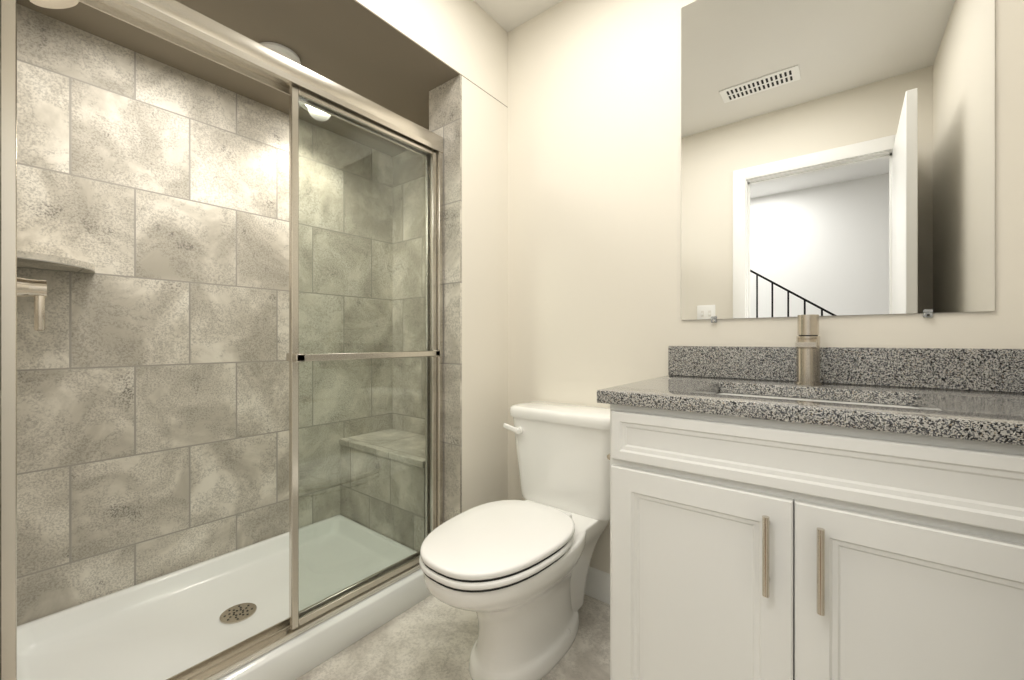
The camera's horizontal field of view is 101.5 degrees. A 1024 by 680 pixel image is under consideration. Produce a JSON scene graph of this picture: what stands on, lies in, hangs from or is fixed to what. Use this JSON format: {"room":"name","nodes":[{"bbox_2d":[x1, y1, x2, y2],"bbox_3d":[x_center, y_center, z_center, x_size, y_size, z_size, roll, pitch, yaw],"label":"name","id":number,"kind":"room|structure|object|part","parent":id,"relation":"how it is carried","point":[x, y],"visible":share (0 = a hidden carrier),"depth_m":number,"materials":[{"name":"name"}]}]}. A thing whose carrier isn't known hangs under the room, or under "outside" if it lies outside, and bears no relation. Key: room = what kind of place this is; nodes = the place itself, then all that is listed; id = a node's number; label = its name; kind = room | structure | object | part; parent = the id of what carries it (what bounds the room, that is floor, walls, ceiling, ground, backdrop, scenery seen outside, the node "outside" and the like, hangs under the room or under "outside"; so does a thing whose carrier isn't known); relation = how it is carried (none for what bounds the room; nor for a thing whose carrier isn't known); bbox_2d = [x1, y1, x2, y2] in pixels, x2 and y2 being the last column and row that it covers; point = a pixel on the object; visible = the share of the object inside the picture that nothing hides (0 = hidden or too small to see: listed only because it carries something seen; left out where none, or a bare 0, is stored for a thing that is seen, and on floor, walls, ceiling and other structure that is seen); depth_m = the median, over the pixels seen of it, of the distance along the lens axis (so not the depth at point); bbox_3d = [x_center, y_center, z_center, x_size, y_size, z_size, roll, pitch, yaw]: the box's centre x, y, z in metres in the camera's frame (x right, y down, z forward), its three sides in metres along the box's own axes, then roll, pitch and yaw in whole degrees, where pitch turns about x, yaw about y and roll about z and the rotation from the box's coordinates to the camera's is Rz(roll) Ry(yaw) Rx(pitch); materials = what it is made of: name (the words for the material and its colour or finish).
{"room":"bathroom","nodes":[
{"label":"bathroom","id":0,"kind":"room"},
{"bbox_2d":[17,4,288,625],"bbox_3d":[-1.272,-0.030,1.857,0.135,2.100,1.680,0,0,38],"label":"wall","id":1,"kind":"structure","parent":0,"point":[152,403],"depth_m":1.58,"materials":[{"name":"tile"}]},
{"bbox_2d":[17,250,94,273],"bbox_3d":[-1.459,-0.246,1.319,0.230,0.022,0.230,0,0,38],"label":"shower shelf","id":2,"kind":"object","parent":1,"relation":"attached to","point":[26,259],"visible":0.93,"depth_m":1.30,"materials":[{"name":"tile"}]},
{"bbox_2d":[17,0,507,129],"bbox_3d":[-0.931,-1.082,1.591,1.000,0.004,1.680,0,0,38],"label":"ceiling","id":3,"kind":"structure","parent":0,"point":[355,46],"depth_m":1.54,"materials":[{"name":"paint"}]},
{"bbox_2d":[29,0,78,8],"bbox_3d":[-1.332,-1.009,1.175,0.116,0.113,0.161,0,0,38],"label":"ceiling light","id":4,"kind":"object","parent":3,"relation":"attached to","point":[57,4],"visible":0.98,"depth_m":1.22,"materials":[{"name":"beige glass"}]},
{"bbox_2d":[260,42,300,63],"bbox_3d":[-0.888,-1.067,1.589,0.154,0.026,0.154,0,0,38],"label":"ceiling light","id":5,"kind":"object","parent":3,"relation":"attached to","point":[284,51],"visible":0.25,"depth_m":1.54,"materials":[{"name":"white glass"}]},
{"bbox_2d":[356,0,507,106],"bbox_3d":[-0.894,-1.307,1.638,1.000,0.446,1.800,0,0,38],"label":"wall","id":6,"kind":"structure","parent":0,"point":[467,39],"depth_m":1.70,"materials":[{"name":"paint"}]},
{"bbox_2d":[296,594,609,679],"bbox_3d":[-0.217,1.050,1.108,2.720,0.060,1.800,0,0,38],"label":"floor","id":7,"kind":"structure","parent":0,"point":[431,637],"depth_m":1.37,"materials":[{"name":"tile"}]},
{"bbox_2d":[17,532,431,679],"bbox_3d":[-0.953,0.968,1.509,0.793,0.105,1.151,0,0,38],"label":"shower pan","id":8,"kind":"object","parent":7,"relation":"on","point":[166,626],"visible":0.75,"depth_m":1.42,"materials":[{"name":"white plastic"}]},
{"bbox_2d":[0,0,443,679],"bbox_3d":[-0.681,0.031,1.316,0.100,1.766,1.179,0,0,38],"label":"shower door","id":9,"kind":"structure","parent":8,"relation":"on","point":[364,356],"depth_m":1.41,"materials":[{"name":"clear glass"}]},
{"bbox_3d":[-0.501,0.052,1.519,0.005,1.646,0.552,0,0,38],"label":"glass","id":10,"kind":"part","parent":9,"relation":"part of","materials":[{"name":"clear glass"}]},
{"bbox_3d":[-0.490,0.049,1.511,0.040,1.688,0.588,0,0,38],"label":"frame","id":11,"kind":"part","parent":9,"relation":"part of","materials":[{"name":"silver metal"}]},
{"bbox_2d":[419,401,609,679],"bbox_3d":[0.043,0.641,1.394,0.466,0.757,0.784,0,0,38],"label":"toilet","id":12,"kind":"object","parent":7,"relation":"on","point":[512,574],"visible":0.92,"depth_m":1.30,"materials":[{"name":"white ceramic"}]},
{"bbox_2d":[597,314,1023,679],"bbox_3d":[0.703,0.475,0.994,0.886,1.090,0.603,0,0,38],"label":"bathroom vanity","id":13,"kind":"object","parent":7,"relation":"on","point":[807,507],"visible":1,"depth_m":0.81,"materials":[{"name":"paint"}]},
{"bbox_2d":[597,345,1023,467],"bbox_3d":[0.724,0.088,0.998,0.858,0.134,0.573,0,0,38],"label":"countertop","id":14,"kind":"structure","parent":13,"relation":"on","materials":[{"name":"stone"}]},
{"bbox_2d":[794,314,821,385],"bbox_3d":[0.806,0.027,1.141,0.062,0.193,0.190,0,0,38],"label":"faucet","id":15,"kind":"object","parent":14,"relation":"on","point":[807,349],"depth_m":1.14,"materials":[{"name":"silver metal"}]},
{"bbox_2d":[462,76,507,512],"bbox_3d":[-0.187,-0.030,1.885,0.190,2.100,0.300,0,0,38],"label":"wall","id":16,"kind":"structure","parent":0,"point":[484,294],"depth_m":1.82,"materials":[{"name":"paint"}]},
{"bbox_2d":[429,75,461,522],"bbox_3d":[-0.283,-0.030,1.763,0.190,2.100,0.010,0,0,38],"label":"tile","id":17,"kind":"structure","parent":16,"relation":"attached to","point":[445,110],"depth_m":1.73,"materials":[{"name":"grey tile"}]},
{"bbox_2d":[473,0,562,31],"bbox_3d":[0.177,-1.480,0.800,1.720,0.100,1.800,0,0,38],"label":"ceiling","id":18,"kind":"structure","parent":0,"point":[508,15],"depth_m":1.81,"materials":[{"name":"paint"}]},
{"bbox_2d":[508,0,1023,573],"bbox_3d":[0.301,-0.205,1.770,2.720,2.450,0.120,0,0,38],"label":"wall","id":19,"kind":"structure","parent":0,"point":[594,196],"depth_m":1.62,"materials":[{"name":"paint"}]},
{"bbox_2d":[585,566,609,604],"bbox_3d":[0.275,0.966,1.702,0.764,0.108,0.018,0,0,38],"label":"baseboard","id":20,"kind":"structure","parent":19,"relation":"attached to","point":[597,587],"depth_m":1.65,"materials":[{"name":"paint"}]},
{"bbox_2d":[681,0,994,322],"bbox_3d":[0.878,-0.617,1.235,0.730,1.118,0.011,0,0,38],"label":"mirror","id":21,"kind":"object","parent":19,"relation":"attached to","point":[837,157],"visible":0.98,"depth_m":1.20,"materials":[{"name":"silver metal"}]},
{"bbox_3d":[-1.338,-0.030,0.960,0.865,2.100,0.185,0,0,38],"label":"shower","id":22,"kind":"object","parent":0,"visible":0},
{"bbox_2d":[17,277,46,330],"bbox_3d":[-1.306,-0.125,1.111,0.170,0.200,0.092,0,0,38],"label":"shower valve","id":23,"kind":"object","parent":22,"relation":"attached to","point":[36,289],"visible":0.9,"depth_m":1.12,"materials":[{"name":"silver metal"}]}
]}

